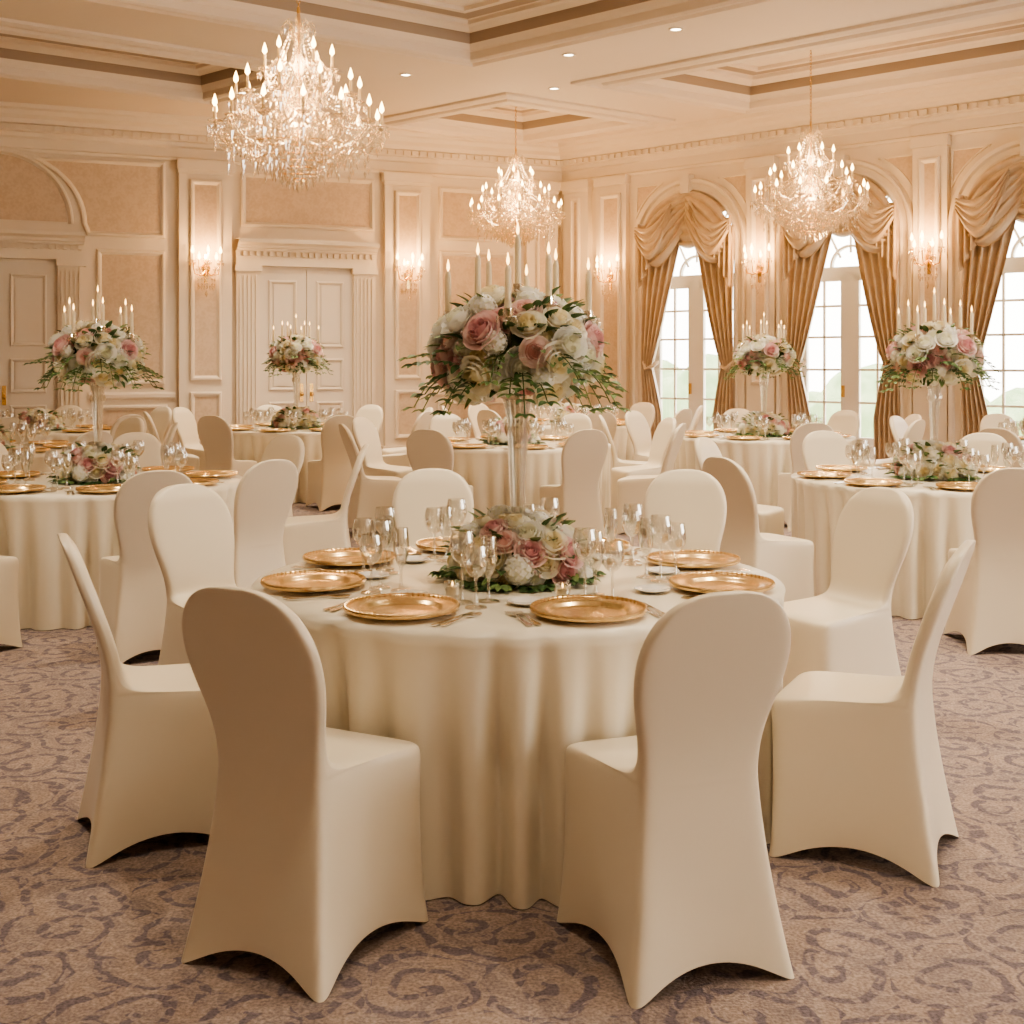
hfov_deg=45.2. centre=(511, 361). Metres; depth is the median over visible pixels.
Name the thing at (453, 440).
plates
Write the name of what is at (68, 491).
flatware
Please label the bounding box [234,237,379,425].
door
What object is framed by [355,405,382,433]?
banquet chair
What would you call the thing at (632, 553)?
fork
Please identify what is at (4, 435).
arrangement
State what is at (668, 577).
water goblet
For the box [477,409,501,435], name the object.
banquet chair
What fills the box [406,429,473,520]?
banquet chair
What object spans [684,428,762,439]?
plates
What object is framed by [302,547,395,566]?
charger plate
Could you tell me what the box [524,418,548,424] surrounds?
plates
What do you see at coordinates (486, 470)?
banquet table
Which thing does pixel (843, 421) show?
banquet chair
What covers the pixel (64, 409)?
banquet chair
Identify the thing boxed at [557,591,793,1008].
banquet chair
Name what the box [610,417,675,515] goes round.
banquet chair
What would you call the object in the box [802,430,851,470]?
banquet chair
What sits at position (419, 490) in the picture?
banquet chair
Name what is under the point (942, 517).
banquet table
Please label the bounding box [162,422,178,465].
banquet chair
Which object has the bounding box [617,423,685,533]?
banquet chair
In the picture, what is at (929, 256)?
wall sconce
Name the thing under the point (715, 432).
flatware
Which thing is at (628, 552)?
fork
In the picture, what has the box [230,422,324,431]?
plates
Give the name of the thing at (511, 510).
vase
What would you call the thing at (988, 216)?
curtain
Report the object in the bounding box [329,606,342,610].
fork
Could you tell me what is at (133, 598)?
banquet chair
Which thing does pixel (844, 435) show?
plates
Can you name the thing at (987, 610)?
banquet chair
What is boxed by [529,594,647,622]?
charger plate
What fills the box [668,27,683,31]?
recessed light
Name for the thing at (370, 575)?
bread plate
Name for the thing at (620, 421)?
plates
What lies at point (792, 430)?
plates
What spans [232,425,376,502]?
banquet table
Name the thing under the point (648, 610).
knife
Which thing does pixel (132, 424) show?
banquet chair
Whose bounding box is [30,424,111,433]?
plates
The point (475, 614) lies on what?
soup spoon
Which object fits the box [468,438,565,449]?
flatware
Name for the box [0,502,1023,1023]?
floor
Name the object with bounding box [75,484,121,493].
plates
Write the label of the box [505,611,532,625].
fork
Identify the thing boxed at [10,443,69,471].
banquet table
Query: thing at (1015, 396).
hedge
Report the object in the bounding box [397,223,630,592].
centerpiece
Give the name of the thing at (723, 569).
fork
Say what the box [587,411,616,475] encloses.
banquet chair
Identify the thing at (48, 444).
plates
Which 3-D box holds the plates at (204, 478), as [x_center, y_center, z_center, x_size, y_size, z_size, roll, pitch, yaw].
[-2.130,0.734,7.846,0.752,0.030,1.387,0,0,0]
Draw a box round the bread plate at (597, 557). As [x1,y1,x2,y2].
[592,553,613,560]
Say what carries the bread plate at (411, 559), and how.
on the banquet table at (492, 703)
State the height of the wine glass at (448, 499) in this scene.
0.225 m
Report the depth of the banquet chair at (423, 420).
13.27 m
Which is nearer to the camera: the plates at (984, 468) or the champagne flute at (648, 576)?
the champagne flute at (648, 576)
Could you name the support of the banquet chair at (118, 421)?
on the floor
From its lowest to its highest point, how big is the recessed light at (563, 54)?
0.012 m
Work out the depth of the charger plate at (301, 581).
4.15 m
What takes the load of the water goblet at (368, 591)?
on the banquet table at (492, 703)
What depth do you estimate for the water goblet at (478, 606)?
3.74 m
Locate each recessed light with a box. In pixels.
[399,73,411,76]
[548,87,559,90]
[562,53,575,56]
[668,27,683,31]
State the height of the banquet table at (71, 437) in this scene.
0.750 m
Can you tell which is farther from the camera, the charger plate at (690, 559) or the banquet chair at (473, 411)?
the banquet chair at (473, 411)
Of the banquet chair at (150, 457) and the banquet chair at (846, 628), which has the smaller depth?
the banquet chair at (846, 628)
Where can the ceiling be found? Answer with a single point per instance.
(470, 63)
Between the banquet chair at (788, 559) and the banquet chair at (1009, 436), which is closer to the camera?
the banquet chair at (788, 559)
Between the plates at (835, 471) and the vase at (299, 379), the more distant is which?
the vase at (299, 379)
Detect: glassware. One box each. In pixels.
[0,408,92,432]
[1,440,187,489]
[9,420,49,447]
[243,407,347,430]
[452,418,573,447]
[526,404,618,424]
[706,412,822,438]
[845,438,1023,484]
[998,419,1023,445]
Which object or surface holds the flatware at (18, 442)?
on the banquet table at (39, 464)
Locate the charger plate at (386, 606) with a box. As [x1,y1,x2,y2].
[343,592,459,619]
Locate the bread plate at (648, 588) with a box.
[634,584,670,593]
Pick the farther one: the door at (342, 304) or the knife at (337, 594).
the door at (342, 304)
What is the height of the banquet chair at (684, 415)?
0.966 m
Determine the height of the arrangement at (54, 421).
0.245 m
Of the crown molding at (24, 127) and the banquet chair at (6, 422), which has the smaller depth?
the banquet chair at (6, 422)
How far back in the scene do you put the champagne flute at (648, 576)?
4.26 m
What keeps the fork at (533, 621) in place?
on the banquet table at (492, 703)
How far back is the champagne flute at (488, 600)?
3.83 m
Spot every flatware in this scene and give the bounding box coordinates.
[10,442,61,453]
[25,470,231,494]
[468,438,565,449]
[712,432,788,440]
[812,467,938,489]
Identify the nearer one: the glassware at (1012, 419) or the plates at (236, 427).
the glassware at (1012, 419)
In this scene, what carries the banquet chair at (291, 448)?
on the floor
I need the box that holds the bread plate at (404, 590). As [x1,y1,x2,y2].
[391,589,427,593]
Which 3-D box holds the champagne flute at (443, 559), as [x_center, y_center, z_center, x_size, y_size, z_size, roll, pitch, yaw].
[-0.249,0.646,4.627,0.070,0.205,0.070,0,0,-19]
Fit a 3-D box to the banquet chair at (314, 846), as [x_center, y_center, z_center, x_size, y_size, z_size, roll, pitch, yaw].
[-0.540,1.017,3.166,0.440,0.966,0.568,0,0,27]
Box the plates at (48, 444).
[7,440,72,452]
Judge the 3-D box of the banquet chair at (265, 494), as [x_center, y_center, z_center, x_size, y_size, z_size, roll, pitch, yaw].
[-1.506,1.017,6.944,0.568,0.966,0.440,0,0,42]
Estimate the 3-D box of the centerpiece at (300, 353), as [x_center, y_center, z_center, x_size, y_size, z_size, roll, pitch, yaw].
[-2.430,0.100,13.884,0.820,1.289,0.843,0,0,-1]
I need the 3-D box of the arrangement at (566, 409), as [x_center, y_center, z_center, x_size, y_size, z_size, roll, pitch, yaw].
[0.751,0.623,15.095,0.601,0.245,0.592,0,0,-43]
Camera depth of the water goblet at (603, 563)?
3.85 m
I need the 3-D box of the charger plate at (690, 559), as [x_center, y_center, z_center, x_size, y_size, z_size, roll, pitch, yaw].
[0.672,0.734,4.564,0.350,0.030,0.350,0,0,-25]
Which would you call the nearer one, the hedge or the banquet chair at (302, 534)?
the banquet chair at (302, 534)
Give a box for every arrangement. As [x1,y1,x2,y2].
[0,424,15,448]
[18,407,66,430]
[479,416,545,444]
[549,403,590,422]
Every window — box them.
[654,213,733,430]
[802,196,898,464]
[980,227,1023,413]
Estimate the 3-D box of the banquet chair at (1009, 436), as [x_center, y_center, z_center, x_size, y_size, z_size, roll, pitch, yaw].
[4.125,1.017,10.206,0.440,0.966,0.568,0,0,44]
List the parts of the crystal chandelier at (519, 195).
chain and canopy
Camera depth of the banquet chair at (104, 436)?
9.60 m
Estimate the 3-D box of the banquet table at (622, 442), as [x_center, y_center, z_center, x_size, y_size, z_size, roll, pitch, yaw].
[0.750,1.125,15.100,1.832,0.750,1.832,0,0,41]
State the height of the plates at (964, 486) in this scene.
0.030 m
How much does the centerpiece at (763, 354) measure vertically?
1.253 m
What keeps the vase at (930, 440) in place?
on the centerpiece at (933, 352)
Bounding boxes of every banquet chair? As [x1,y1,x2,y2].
[0,417,30,442]
[0,443,11,470]
[0,555,22,646]
[54,405,84,425]
[57,533,218,867]
[70,430,112,449]
[96,470,192,662]
[110,414,146,438]
[112,432,161,468]
[113,417,143,440]
[143,411,198,470]
[146,406,171,449]
[148,484,236,664]
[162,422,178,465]
[172,407,205,470]
[181,586,427,1002]
[197,415,256,476]
[233,459,297,588]
[253,405,281,425]
[261,435,304,516]
[283,444,368,565]
[306,415,355,510]
[339,424,401,537]
[352,417,411,477]
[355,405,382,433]
[382,407,432,454]
[382,411,432,466]
[392,468,473,545]
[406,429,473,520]
[429,414,465,436]
[468,403,488,437]
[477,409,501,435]
[539,429,607,537]
[540,402,562,419]
[556,413,591,435]
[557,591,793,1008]
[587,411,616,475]
[599,415,646,510]
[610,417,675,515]
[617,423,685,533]
[625,411,674,469]
[630,402,654,430]
[644,469,726,550]
[673,408,691,430]
[690,405,702,429]
[694,437,783,535]
[702,456,813,601]
[721,409,749,428]
[769,540,975,886]
[777,423,833,531]
[783,487,913,688]
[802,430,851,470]
[827,410,859,437]
[858,414,921,466]
[890,416,907,449]
[898,419,924,452]
[944,468,1023,654]
[959,433,1011,466]
[978,428,1023,467]
[980,413,1018,435]
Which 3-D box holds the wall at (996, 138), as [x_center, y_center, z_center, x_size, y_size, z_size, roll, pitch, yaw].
[6.036,-0.875,14.098,14.000,4.750,0.220,0,0,42]
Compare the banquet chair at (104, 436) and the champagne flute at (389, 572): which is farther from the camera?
the banquet chair at (104, 436)
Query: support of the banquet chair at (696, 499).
on the floor
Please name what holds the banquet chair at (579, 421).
on the floor
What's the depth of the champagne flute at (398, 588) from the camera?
4.03 m
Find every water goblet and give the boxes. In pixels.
[353,517,373,571]
[359,533,382,593]
[424,507,443,557]
[464,545,487,608]
[600,540,623,595]
[621,510,640,561]
[665,522,685,578]
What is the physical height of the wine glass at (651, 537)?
0.225 m
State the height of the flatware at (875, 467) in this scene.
0.007 m
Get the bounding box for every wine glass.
[369,519,392,588]
[374,506,395,570]
[446,499,466,537]
[449,530,474,604]
[539,497,559,515]
[572,527,596,594]
[622,503,643,565]
[649,515,671,582]
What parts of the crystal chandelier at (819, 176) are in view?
chain and canopy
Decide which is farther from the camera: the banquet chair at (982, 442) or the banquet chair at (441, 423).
the banquet chair at (441, 423)
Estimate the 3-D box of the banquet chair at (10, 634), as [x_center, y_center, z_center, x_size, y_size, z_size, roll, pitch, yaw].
[-2.874,1.017,6.298,0.440,0.966,0.568,0,0,21]
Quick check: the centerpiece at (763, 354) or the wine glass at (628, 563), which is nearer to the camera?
the wine glass at (628, 563)
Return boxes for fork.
[323,602,344,609]
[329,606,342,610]
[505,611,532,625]
[513,610,541,625]
[621,548,639,554]
[628,548,646,555]
[704,569,746,571]
[714,570,750,571]
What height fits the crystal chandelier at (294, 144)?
2.335 m
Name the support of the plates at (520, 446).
on the banquet table at (486, 470)
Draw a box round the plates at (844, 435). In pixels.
[834,431,851,437]
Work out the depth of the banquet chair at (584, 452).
9.88 m
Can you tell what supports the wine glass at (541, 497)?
on the banquet table at (492, 703)
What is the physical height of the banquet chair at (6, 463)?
0.966 m
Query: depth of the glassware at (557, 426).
11.12 m
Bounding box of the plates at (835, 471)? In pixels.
[797,464,902,486]
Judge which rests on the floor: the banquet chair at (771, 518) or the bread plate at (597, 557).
the banquet chair at (771, 518)
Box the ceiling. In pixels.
[0,0,1023,144]
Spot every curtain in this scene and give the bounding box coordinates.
[634,191,734,438]
[780,174,899,459]
[955,155,1023,437]
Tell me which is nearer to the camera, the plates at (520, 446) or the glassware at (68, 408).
the plates at (520, 446)
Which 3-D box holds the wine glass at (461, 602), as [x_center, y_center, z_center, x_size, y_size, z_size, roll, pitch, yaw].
[-0.155,0.636,3.823,0.080,0.225,0.080,0,0,31]
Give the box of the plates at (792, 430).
[782,429,794,439]
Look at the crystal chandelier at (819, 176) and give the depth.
13.44 m
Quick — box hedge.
[662,354,1023,437]
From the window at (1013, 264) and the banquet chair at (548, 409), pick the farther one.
the banquet chair at (548, 409)
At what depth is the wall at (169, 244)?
16.52 m
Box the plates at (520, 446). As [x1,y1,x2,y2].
[509,435,568,449]
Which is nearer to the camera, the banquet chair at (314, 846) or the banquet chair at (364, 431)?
the banquet chair at (314, 846)
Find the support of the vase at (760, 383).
on the centerpiece at (763, 354)
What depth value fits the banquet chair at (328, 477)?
12.46 m
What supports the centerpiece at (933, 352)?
on the banquet table at (942, 517)
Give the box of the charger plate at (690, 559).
[646,549,740,568]
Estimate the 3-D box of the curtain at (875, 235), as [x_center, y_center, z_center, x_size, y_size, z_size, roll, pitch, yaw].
[4.111,-0.445,15.472,1.606,3.850,0.342,0,0,42]
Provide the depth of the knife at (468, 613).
3.58 m
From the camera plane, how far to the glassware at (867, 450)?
7.83 m
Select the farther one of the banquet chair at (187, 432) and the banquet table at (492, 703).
the banquet chair at (187, 432)
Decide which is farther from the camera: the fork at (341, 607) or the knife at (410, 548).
the knife at (410, 548)
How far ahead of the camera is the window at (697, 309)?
17.28 m
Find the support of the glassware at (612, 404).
on the banquet table at (622, 442)
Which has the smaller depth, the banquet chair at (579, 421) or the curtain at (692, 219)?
the banquet chair at (579, 421)
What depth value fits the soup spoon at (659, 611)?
3.70 m
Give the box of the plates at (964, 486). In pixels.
[935,481,977,490]
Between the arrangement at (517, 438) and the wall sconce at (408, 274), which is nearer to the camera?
the arrangement at (517, 438)
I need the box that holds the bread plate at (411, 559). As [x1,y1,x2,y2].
[398,556,429,562]
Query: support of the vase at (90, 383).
on the centerpiece at (98, 351)
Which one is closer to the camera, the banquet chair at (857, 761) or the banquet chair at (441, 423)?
the banquet chair at (857, 761)
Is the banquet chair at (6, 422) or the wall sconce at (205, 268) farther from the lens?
the wall sconce at (205, 268)
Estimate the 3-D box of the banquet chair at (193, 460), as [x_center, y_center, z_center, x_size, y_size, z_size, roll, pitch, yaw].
[-3.718,1.017,13.395,0.568,0.966,0.440,0,0,-24]
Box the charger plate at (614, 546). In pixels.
[589,536,629,552]
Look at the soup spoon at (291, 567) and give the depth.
4.43 m
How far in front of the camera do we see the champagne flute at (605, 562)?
4.56 m
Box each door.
[0,228,85,417]
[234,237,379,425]
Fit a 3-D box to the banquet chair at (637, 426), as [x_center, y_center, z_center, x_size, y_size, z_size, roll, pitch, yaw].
[1.532,1.017,13.353,0.568,0.966,0.440,0,0,40]
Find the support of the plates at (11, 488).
on the banquet table at (49, 596)
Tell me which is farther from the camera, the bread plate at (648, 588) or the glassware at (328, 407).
the glassware at (328, 407)
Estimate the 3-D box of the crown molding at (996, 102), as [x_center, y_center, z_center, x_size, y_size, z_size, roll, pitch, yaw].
[5.835,-2.975,13.875,14.000,0.550,0.380,0,0,42]
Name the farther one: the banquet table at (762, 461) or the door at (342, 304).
the door at (342, 304)
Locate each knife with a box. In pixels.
[282,594,351,597]
[293,566,341,570]
[406,546,421,554]
[431,611,473,625]
[647,609,661,617]
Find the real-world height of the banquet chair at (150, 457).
0.966 m
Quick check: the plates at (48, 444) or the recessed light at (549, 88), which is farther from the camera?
the recessed light at (549, 88)
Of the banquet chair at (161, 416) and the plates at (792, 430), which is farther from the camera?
the banquet chair at (161, 416)
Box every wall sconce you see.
[189,245,223,294]
[394,253,424,298]
[595,254,619,300]
[741,243,771,293]
[908,230,944,288]
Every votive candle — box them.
[444,580,460,597]
[554,582,570,595]
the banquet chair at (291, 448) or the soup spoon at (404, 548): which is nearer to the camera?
the soup spoon at (404, 548)
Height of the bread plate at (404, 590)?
0.014 m
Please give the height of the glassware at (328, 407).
0.225 m
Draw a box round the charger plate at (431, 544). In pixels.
[416,536,459,552]
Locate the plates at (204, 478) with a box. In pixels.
[142,465,237,485]
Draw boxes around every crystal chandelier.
[206,1,389,191]
[467,106,565,248]
[751,50,872,242]
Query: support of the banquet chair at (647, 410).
on the floor
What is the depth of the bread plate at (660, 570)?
4.37 m
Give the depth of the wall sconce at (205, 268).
16.45 m
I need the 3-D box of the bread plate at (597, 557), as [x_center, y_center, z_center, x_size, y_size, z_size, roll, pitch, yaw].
[0.328,0.742,4.673,0.120,0.014,0.120,0,0,23]
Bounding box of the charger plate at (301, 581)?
[260,569,365,592]
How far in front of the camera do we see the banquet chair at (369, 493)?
10.56 m
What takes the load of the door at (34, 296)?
in the wall at (169, 244)
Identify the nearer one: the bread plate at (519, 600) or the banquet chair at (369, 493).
the bread plate at (519, 600)
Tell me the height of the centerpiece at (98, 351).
1.228 m
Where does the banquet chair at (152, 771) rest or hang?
on the floor
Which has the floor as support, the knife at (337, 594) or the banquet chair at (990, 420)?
the banquet chair at (990, 420)
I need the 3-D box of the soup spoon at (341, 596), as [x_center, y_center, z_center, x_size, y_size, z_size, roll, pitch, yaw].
[-0.613,0.744,3.895,0.202,0.007,0.032,0,0,-13]
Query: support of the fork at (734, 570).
on the banquet table at (492, 703)
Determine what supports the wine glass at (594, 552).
on the banquet table at (492, 703)
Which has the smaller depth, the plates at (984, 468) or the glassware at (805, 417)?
the plates at (984, 468)
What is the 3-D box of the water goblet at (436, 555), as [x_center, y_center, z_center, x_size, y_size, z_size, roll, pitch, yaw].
[-0.298,0.654,4.716,0.076,0.190,0.076,0,0,-19]
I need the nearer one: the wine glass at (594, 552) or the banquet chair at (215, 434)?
the wine glass at (594, 552)
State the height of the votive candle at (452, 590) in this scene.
0.050 m
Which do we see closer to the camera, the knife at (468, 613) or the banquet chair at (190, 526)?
the knife at (468, 613)
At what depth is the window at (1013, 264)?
14.38 m
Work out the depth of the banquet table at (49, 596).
6.89 m
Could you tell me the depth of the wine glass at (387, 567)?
4.43 m
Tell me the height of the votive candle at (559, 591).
0.050 m
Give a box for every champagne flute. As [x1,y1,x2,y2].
[382,515,398,573]
[390,527,409,590]
[437,506,452,561]
[478,536,499,602]
[585,531,605,594]
[601,508,619,564]
[636,519,655,578]
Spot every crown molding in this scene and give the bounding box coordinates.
[0,101,561,182]
[558,71,1023,181]
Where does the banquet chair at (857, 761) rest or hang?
on the floor
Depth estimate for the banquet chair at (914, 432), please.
11.39 m
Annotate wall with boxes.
[0,151,561,453]
[562,127,1023,409]
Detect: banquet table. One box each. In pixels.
[0,469,241,630]
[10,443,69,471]
[31,426,109,442]
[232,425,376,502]
[251,545,784,908]
[453,438,610,526]
[531,420,633,460]
[675,432,855,506]
[791,467,987,618]
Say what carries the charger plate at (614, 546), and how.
on the banquet table at (492, 703)
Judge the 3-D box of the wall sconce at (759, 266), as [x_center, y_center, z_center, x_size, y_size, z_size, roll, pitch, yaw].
[3.202,-1.214,16.204,0.464,0.690,0.262,0,0,42]
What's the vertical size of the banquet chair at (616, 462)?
0.966 m
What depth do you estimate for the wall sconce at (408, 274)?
17.55 m
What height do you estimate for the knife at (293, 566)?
0.002 m
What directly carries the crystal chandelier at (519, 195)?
hanging from the ceiling
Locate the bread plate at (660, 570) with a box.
[645,566,678,574]
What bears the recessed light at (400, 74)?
in the ceiling
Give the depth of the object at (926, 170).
16.23 m
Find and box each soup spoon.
[286,595,349,599]
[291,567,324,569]
[400,547,416,553]
[440,612,481,625]
[643,602,664,614]
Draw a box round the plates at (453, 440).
[448,437,487,448]
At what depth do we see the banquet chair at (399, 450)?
14.26 m
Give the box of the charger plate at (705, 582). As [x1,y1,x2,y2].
[668,571,775,593]
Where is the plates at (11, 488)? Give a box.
[0,470,46,493]
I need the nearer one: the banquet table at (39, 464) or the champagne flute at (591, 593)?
the champagne flute at (591, 593)
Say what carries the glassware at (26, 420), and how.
on the banquet table at (39, 464)
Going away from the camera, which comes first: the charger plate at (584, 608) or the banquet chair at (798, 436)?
the charger plate at (584, 608)
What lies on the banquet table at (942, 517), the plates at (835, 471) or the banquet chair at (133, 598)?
the plates at (835, 471)
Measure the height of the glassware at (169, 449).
0.225 m
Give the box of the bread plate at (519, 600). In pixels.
[507,596,542,605]
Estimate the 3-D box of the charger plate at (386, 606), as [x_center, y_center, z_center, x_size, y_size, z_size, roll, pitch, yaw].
[-0.330,0.734,3.677,0.350,0.030,0.350,0,0,31]
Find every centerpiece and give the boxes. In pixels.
[24,286,164,484]
[262,316,332,428]
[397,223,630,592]
[723,314,805,436]
[876,287,1001,480]
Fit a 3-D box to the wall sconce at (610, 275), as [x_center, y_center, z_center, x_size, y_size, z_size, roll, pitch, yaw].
[1.355,-1.214,17.867,0.464,0.690,0.262,0,0,42]
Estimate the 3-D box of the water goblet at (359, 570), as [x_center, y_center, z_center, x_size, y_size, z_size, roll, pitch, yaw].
[-0.530,0.654,4.391,0.076,0.190,0.076,0,0,29]
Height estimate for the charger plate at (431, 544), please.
0.030 m
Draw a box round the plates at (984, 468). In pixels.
[977,465,1014,472]
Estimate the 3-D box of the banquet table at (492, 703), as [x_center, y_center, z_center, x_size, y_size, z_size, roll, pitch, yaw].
[0.020,1.125,4.260,1.810,0.750,1.810,0,0,0]
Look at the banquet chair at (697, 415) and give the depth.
14.98 m
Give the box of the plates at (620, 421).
[616,418,625,425]
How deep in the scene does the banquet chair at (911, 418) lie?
12.59 m
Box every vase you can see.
[89,382,104,442]
[292,372,300,405]
[503,399,531,514]
[759,373,768,411]
[926,382,941,441]
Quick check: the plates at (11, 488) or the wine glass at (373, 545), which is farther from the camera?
the plates at (11, 488)
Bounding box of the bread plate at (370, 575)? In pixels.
[358,571,389,579]
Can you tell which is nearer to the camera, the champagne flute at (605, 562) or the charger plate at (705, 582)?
the charger plate at (705, 582)
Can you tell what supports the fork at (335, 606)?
on the banquet table at (492, 703)
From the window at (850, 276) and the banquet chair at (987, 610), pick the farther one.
the window at (850, 276)
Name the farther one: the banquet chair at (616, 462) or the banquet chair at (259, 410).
the banquet chair at (259, 410)
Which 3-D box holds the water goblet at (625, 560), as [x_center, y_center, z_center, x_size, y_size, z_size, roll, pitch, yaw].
[0.450,0.654,4.628,0.076,0.190,0.076,0,0,-25]

